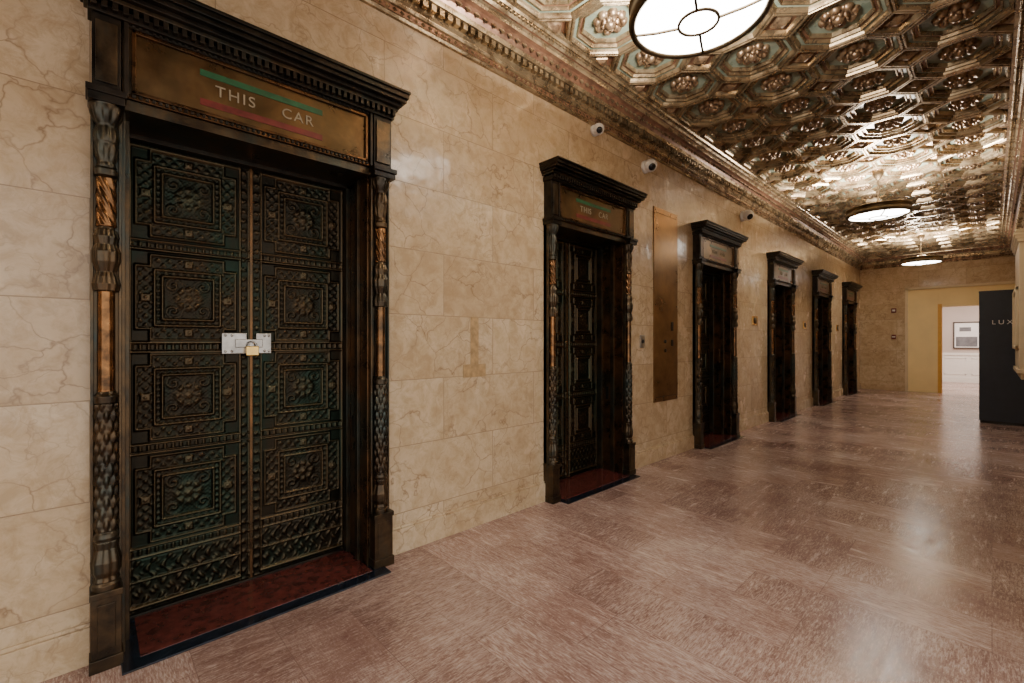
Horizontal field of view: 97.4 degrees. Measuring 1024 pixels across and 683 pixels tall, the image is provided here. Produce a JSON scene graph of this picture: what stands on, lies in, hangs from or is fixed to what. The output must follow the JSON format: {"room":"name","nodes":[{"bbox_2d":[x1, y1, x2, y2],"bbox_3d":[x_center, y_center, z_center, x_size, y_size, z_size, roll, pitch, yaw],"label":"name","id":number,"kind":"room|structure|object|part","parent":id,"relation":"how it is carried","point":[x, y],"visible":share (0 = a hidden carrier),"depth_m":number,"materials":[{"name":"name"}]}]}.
{"room":"elevator lobby","nodes":[
{"label":"elevator lobby","id":0,"kind":"room"},
{"bbox_2d":[0,0,859,649],"bbox_3d":[2.069,-0.575,5.652,20.750,3.750,0.424,0,0,-43],"label":"wall","id":1,"kind":"structure","parent":0,"point":[469,143],"depth_m":2.89,"materials":[{"name":"beige stone"}]},
{"bbox_2d":[130,141,342,614],"bbox_3d":[-1.445,0.150,2.474,1.105,2.300,0.094,0,0,-43],"label":"door leaves","id":2,"kind":"structure","parent":1,"relation":"in","point":[189,506],"depth_m":2.38,"materials":[{"name":"brown metal"}]},
{"bbox_3d":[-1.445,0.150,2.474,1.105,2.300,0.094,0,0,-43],"label":"meeting stile","id":3,"kind":"part","parent":2,"relation":"part of","materials":[{"name":"brown metal"}]},
{"bbox_2d":[222,333,270,355],"bbox_3d":[-1.413,0.015,2.410,0.235,0.120,0.040,0,0,-43],"label":"padlock","id":4,"kind":"object","parent":2,"relation":"attached to","point":[232,343],"visible":1,"depth_m":2.40,"materials":[{"name":"metal"}]},
{"bbox_2d":[80,0,410,676],"bbox_3d":[-1.284,-0.070,2.316,1.411,2.740,0.545,0,0,-43],"label":"surround","id":5,"kind":"object","parent":1,"relation":"attached to","point":[148,56],"visible":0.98,"depth_m":2.15,"materials":[{"name":"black metal"}]},
{"bbox_2d":[88,100,389,592],"bbox_3d":[-1.203,0.025,2.223,1.298,1.950,0.108,0,0,-43],"label":"colonettes","id":6,"kind":"object","parent":5,"relation":"attached to","point":[106,559],"visible":1,"depth_m":1.80,"materials":[{"name":"brown metal"}]},
{"bbox_2d":[200,68,322,140],"bbox_3d":[-1.204,-1.146,2.205,0.540,0.160,0.003,0,0,-43],"label":"sign stripes","id":7,"kind":"object","parent":5,"relation":"attached to","point":[205,102],"visible":1,"depth_m":2.18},
{"bbox_2d":[215,85,312,126],"bbox_3d":[-1.199,-1.149,2.208,0.435,0.049,0.003,0,0,-43],"label":"sign lettering","id":8,"kind":"object","parent":5,"relation":"attached to","point":[230,95],"depth_m":2.16},
{"bbox_2d":[121,548,390,675],"bbox_3d":[-1.257,1.290,2.310,1.145,0.020,0.470,0,0,-43],"label":"door threshold","id":9,"kind":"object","parent":1,"relation":"attached to","point":[164,631],"depth_m":2.21,"materials":[{"name":"red stone"}]},
{"bbox_2d":[0,383,860,682],"bbox_3d":[2.146,1.218,5.423,20.550,0.165,0.022,0,0,-43],"label":"baseboard","id":10,"kind":"structure","parent":1,"relation":"attached to","point":[50,656],"depth_m":2.85,"materials":[{"name":"beige stone"}]},
{"bbox_2d":[556,241,596,477],"bbox_3d":[0.493,0.150,4.291,1.039,2.300,0.094,0,0,-43],"label":"door leaves","id":11,"kind":"structure","parent":1,"relation":"in","point":[582,261],"depth_m":4.37,"materials":[{"name":"brown metal"}]},
{"bbox_3d":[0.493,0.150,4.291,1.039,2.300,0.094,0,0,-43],"label":"meeting stile","id":12,"kind":"part","parent":11,"relation":"part of","materials":[{"name":"brown metal"}]},
{"bbox_2d":[539,156,647,503],"bbox_3d":[0.654,-0.070,4.133,1.326,2.740,0.545,0,0,-43],"label":"surround","id":13,"kind":"object","parent":1,"relation":"attached to","point":[565,180],"visible":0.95,"depth_m":4.35,"materials":[{"name":"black metal"}]},
{"bbox_2d":[547,224,633,464],"bbox_3d":[0.735,0.025,4.040,1.220,1.950,0.108,0,0,-43],"label":"colonettes","id":14,"kind":"object","parent":13,"relation":"attached to","point":[553,228],"visible":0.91,"depth_m":3.64,"materials":[{"name":"brown metal"}]},
{"bbox_2d":[576,198,610,226],"bbox_3d":[0.735,-1.146,4.023,0.508,0.160,0.003,0,0,-43],"label":"sign stripes","id":15,"kind":"object","parent":13,"relation":"attached to","point":[577,200],"visible":1,"depth_m":4.01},
{"bbox_2d":[580,206,607,219],"bbox_3d":[0.739,-1.149,4.025,0.409,0.049,0.003,0,0,-43],"label":"sign lettering","id":16,"kind":"object","parent":13,"relation":"attached to","point":[580,206],"depth_m":3.98},
{"bbox_2d":[590,123,603,136],"bbox_3d":[0.785,-1.930,4.090,0.103,0.103,0.107,0,0,-43],"label":"dome security camera","id":17,"kind":"object","parent":1,"relation":"attached to","point":[597,129],"visible":1,"depth_m":4.06,"materials":[{"name":"white plastic"}]},
{"bbox_2d":[560,467,639,503],"bbox_3d":[0.680,1.290,4.126,1.076,0.020,0.470,0,0,-43],"label":"stone sill","id":18,"kind":"structure","parent":1,"relation":"attached to","point":[578,486],"depth_m":4.12,"materials":[{"name":"red stone"}]},
{"bbox_2d":[359,0,870,269],"bbox_3d":[2.227,-2.145,5.315,20.580,0.350,0.291,0,0,-43],"label":"crown molding","id":19,"kind":"structure","parent":1,"relation":"attached to","point":[501,37],"depth_m":3.89,"materials":[{"name":"brown metal"}]},
{"bbox_2d":[640,335,644,347],"bbox_3d":[1.361,0.000,4.689,0.080,0.130,0.020,0,0,-43],"label":"plate","id":20,"kind":"object","parent":1,"relation":"attached to","point":[642,337],"visible":1,"depth_m":4.68,"materials":[{"name":"metal"}]},
{"bbox_2d":[641,158,656,173],"bbox_3d":[1.438,-1.830,4.680,0.134,0.134,0.139,0,0,-43],"label":"dome security camera","id":21,"kind":"object","parent":1,"relation":"attached to","point":[650,165],"visible":1,"depth_m":4.64,"materials":[{"name":"white plastic"}]},
{"bbox_2d":[653,206,677,402],"bbox_3d":[1.724,-0.400,5.026,0.530,2.120,0.024,0,0,-43],"label":"panel","id":22,"kind":"object","parent":1,"relation":"attached to","point":[665,223],"visible":1,"depth_m":5.01,"materials":[{"name":"brown metal"}]},
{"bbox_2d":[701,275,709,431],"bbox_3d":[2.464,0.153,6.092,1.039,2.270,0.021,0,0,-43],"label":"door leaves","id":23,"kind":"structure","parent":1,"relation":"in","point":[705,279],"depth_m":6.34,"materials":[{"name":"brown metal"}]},
{"bbox_2d":[691,219,748,448],"bbox_3d":[2.602,-0.070,5.959,1.326,2.740,0.545,0,0,-43],"label":"surround","id":24,"kind":"object","parent":1,"relation":"attached to","point":[722,419],"visible":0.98,"depth_m":6.24,"materials":[{"name":"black metal"}]},
{"bbox_2d":[696,263,738,422],"bbox_3d":[2.683,0.025,5.866,1.220,1.950,0.108,0,0,-43],"label":"colonettes","id":25,"kind":"object","parent":24,"relation":"attached to","point":[699,266],"visible":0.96,"depth_m":5.46,"materials":[{"name":"brown metal"}]},
{"bbox_2d":[710,244,725,261],"bbox_3d":[2.683,-1.146,5.849,0.508,0.160,0.003,0,0,-43],"label":"sign stripes","id":26,"kind":"object","parent":24,"relation":"attached to","point":[713,246],"visible":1,"depth_m":5.84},
{"bbox_2d":[704,431,744,448],"bbox_3d":[2.628,1.290,5.952,1.076,0.020,0.470,0,0,-43],"label":"stone sill","id":27,"kind":"structure","parent":1,"relation":"attached to","point":[712,440],"depth_m":5.93,"materials":[{"name":"red stone"}]},
{"bbox_2d":[740,210,753,220],"bbox_3d":[3.416,-1.830,6.519,0.155,0.155,0.160,0,0,-43],"label":"dome security camera","id":28,"kind":"object","parent":1,"relation":"attached to","point":[747,215],"visible":1,"depth_m":6.47,"materials":[{"name":"white plastic"}]},
{"bbox_2d":[752,316,757,324],"bbox_3d":[3.732,-0.320,6.912,0.220,0.140,0.020,0,0,-43],"label":"plate","id":29,"kind":"object","parent":1,"relation":"attached to","point":[754,318],"visible":1,"depth_m":6.89,"materials":[{"name":"gold metal"}]},
{"bbox_2d":[766,251,803,421],"bbox_3d":[4.550,-0.070,7.785,1.326,2.740,0.545,0,0,-43],"label":"surround","id":30,"kind":"object","parent":1,"relation":"attached to","point":[784,401],"visible":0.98,"depth_m":8.05,"materials":[{"name":"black metal"}]},
{"bbox_2d":[770,283,795,402],"bbox_3d":[4.630,0.025,7.692,1.220,1.950,0.108,0,0,-43],"label":"colonettes","id":31,"kind":"object","parent":30,"relation":"attached to","point":[772,285],"visible":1,"depth_m":7.29,"materials":[{"name":"brown metal"}]},
{"bbox_2d":[779,268,787,279],"bbox_3d":[4.630,-1.146,7.675,0.508,0.160,0.003,0,0,-43],"label":"sign stripes","id":32,"kind":"object","parent":30,"relation":"attached to","point":[779,268],"visible":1,"depth_m":7.67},
{"bbox_2d":[776,412,800,421],"bbox_3d":[4.576,1.290,7.778,1.076,0.020,0.470,0,0,-43],"label":"stone sill","id":33,"kind":"structure","parent":1,"relation":"attached to","point":[781,417],"depth_m":7.74,"materials":[{"name":"red stone"}]},
{"bbox_2d":[803,321,806,328],"bbox_3d":[5.702,-0.320,8.758,0.220,0.140,0.020,0,0,-43],"label":"plate","id":34,"kind":"object","parent":1,"relation":"attached to","point":[804,322],"visible":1,"depth_m":8.73,"materials":[{"name":"gold metal"}]},
{"bbox_2d":[811,269,838,405],"bbox_3d":[6.498,-0.070,9.611,1.326,2.740,0.545,0,0,-43],"label":"surround","id":35,"kind":"object","parent":1,"relation":"attached to","point":[825,392],"visible":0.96,"depth_m":9.87,"materials":[{"name":"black metal"}]},
{"bbox_2d":[814,295,831,390],"bbox_3d":[6.579,0.025,9.518,1.220,1.950,0.108,0,0,-43],"label":"colonettes","id":36,"kind":"object","parent":35,"relation":"attached to","point":[816,296],"visible":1,"depth_m":9.12,"materials":[{"name":"brown metal"}]},
{"bbox_2d":[819,400,835,405],"bbox_3d":[6.524,1.290,9.604,1.076,0.020,0.470,0,0,-43],"label":"stone sill","id":37,"kind":"structure","parent":1,"relation":"attached to","point":[822,402],"depth_m":9.53,"materials":[{"name":"red stone"}]},
{"bbox_2d":[842,281,862,394],"bbox_3d":[8.446,-0.070,11.437,1.326,2.740,0.545,0,0,-43],"label":"surround","id":38,"kind":"object","parent":1,"relation":"attached to","point":[851,385],"visible":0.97,"depth_m":11.66,"materials":[{"name":"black metal"}]},
{"bbox_2d":[844,303,856,381],"bbox_3d":[8.526,0.025,11.344,1.220,1.950,0.108,0,0,-43],"label":"colonettes","id":39,"kind":"object","parent":38,"relation":"attached to","point":[846,304],"visible":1,"depth_m":11.69,"materials":[{"name":"brown metal"}]},
{"bbox_2d":[848,391,860,394],"bbox_3d":[8.472,1.290,11.430,1.076,0.020,0.470,0,0,-43],"label":"stone sill","id":40,"kind":"structure","parent":1,"relation":"attached to","point":[849,392],"depth_m":11.38,"materials":[{"name":"red stone"}]},
{"bbox_2d":[41,382,1023,682],"bbox_3d":[7.134,1.350,4.014,26.100,0.100,10.100,0,0,-43],"label":"floor","id":41,"kind":"structure","parent":0,"point":[868,535],"depth_m":2.47,"materials":[{"name":"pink stone"}]},
{"bbox_2d":[979,289,1023,425],"bbox_3d":[7.807,0.247,7.170,0.408,2.105,0.509,0,0,-43],"label":"sign panel","id":42,"kind":"object","parent":41,"relation":"on","point":[1001,390],"visible":0.83,"depth_m":7.07,"materials":[{"name":"black laminate"}]},
{"bbox_2d":[511,0,1015,255],"bbox_3d":[3.010,-2.321,4.261,20.300,0.082,2.320,0,0,-43],"label":"ceiling","id":43,"kind":"structure","parent":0,"point":[820,96],"depth_m":4.29,"materials":[{"name":"gold paint"}]},
{"bbox_2d":[860,256,1014,392],"bbox_3d":[10.732,-0.575,11.500,0.310,3.750,2.900,0,0,-43],"label":"wall","id":44,"kind":"structure","parent":0,"point":[882,358],"depth_m":11.66,"materials":[{"name":"beige stone"}]},
{"bbox_2d":[861,383,904,390],"bbox_3d":[9.959,1.225,12.097,0.022,0.150,0.910,0,0,-43],"label":"baseboard","id":45,"kind":"structure","parent":44,"relation":"attached to","point":[863,385],"depth_m":12.07,"materials":[{"name":"beige stone"}]},
{"bbox_2d":[861,242,1013,269],"bbox_3d":[10.510,-2.145,11.312,0.291,0.350,2.930,0,0,-43],"label":"crown molding","id":46,"kind":"structure","parent":44,"relation":"attached to","point":[994,249],"depth_m":11.04,"materials":[{"name":"brown metal"}]},
{"bbox_2d":[942,306,978,352],"bbox_3d":[12.981,-0.200,12.545,4.600,3.000,4.550,0,0,-43],"label":"wall","id":47,"kind":"structure","parent":0,"point":[950,315],"depth_m":14.43,"materials":[{"name":"white paint"}]},
{"bbox_2d":[942,353,978,382],"bbox_3d":[14.562,0.830,13.980,0.030,0.940,4.320,0,0,-43],"label":"wainscoting","id":48,"kind":"structure","parent":47,"relation":"attached to","point":[956,367],"depth_m":14.30,"materials":[{"name":"white paint"}]},
{"bbox_2d":[953,322,978,348],"bbox_3d":[14.343,-0.200,14.199,0.050,0.840,0.600,0,0,-43],"label":"framed picture","id":49,"kind":"object","parent":47,"relation":"attached to","point":[965,334],"visible":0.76,"depth_m":14.20,"materials":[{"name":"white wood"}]},
{"bbox_3d":[3.130,-2.450,4.374,20.550,0.100,2.900,0,0,-43],"label":"ceiling","id":50,"kind":"structure","parent":0,"visible":0},
{"bbox_2d":[629,0,773,58],"bbox_3d":[0.975,-1.981,2.353,0.706,0.641,0.706,0,0,-43],"label":"pendant light","id":51,"kind":"object","parent":50,"relation":"hanging from","point":[665,29],"visible":1,"depth_m":2.38,"materials":[{"name":"white glass"}]},
{"bbox_2d":[846,169,912,222],"bbox_3d":[4.936,-1.981,6.066,0.706,0.641,0.706,0,0,-43],"label":"pendant light","id":52,"kind":"object","parent":50,"relation":"hanging from","point":[879,210],"visible":1,"depth_m":5.94,"materials":[{"name":"white glass"}]},
{"bbox_3d":[4.936,-1.686,6.066,0.642,0.036,0.642,0,0,-43],"label":"opal glass","id":53,"kind":"part","parent":52,"relation":"part of","materials":[{"name":"white glass"}]},
{"bbox_2d":[899,234,943,265],"bbox_3d":[8.839,-1.981,9.725,0.706,0.641,0.706,0,0,-43],"label":"pendant light","id":54,"kind":"object","parent":50,"relation":"hanging from","point":[921,259],"visible":1,"depth_m":9.59,"materials":[{"name":"white glass"}]},
{"bbox_3d":[8.839,-1.686,9.725,0.642,0.036,0.642,0,0,-43],"label":"opal glass","id":55,"kind":"part","parent":54,"relation":"part of","materials":[{"name":"white glass"}]},
{"bbox_3d":[4.280,-0.575,3.293,20.750,3.750,0.250,0,0,-43],"label":"wall","id":56,"kind":"structure","parent":0,"visible":0},
{"bbox_2d":[999,0,1023,246],"bbox_3d":[4.012,-2.145,3.412,20.580,0.350,0.291,0,0,-43],"label":"crown molding","id":57,"kind":"structure","parent":56,"relation":"attached to","point":[1012,208],"depth_m":5.22,"materials":[{"name":"brown metal"}]},
{"bbox_2d":[1011,228,1023,379],"bbox_3d":[6.876,-0.465,6.044,1.340,1.890,0.215,0,0,-43],"label":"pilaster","id":58,"kind":"object","parent":56,"relation":"attached to","point":[1017,245],"visible":1,"depth_m":5.66,"materials":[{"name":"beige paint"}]}
]}

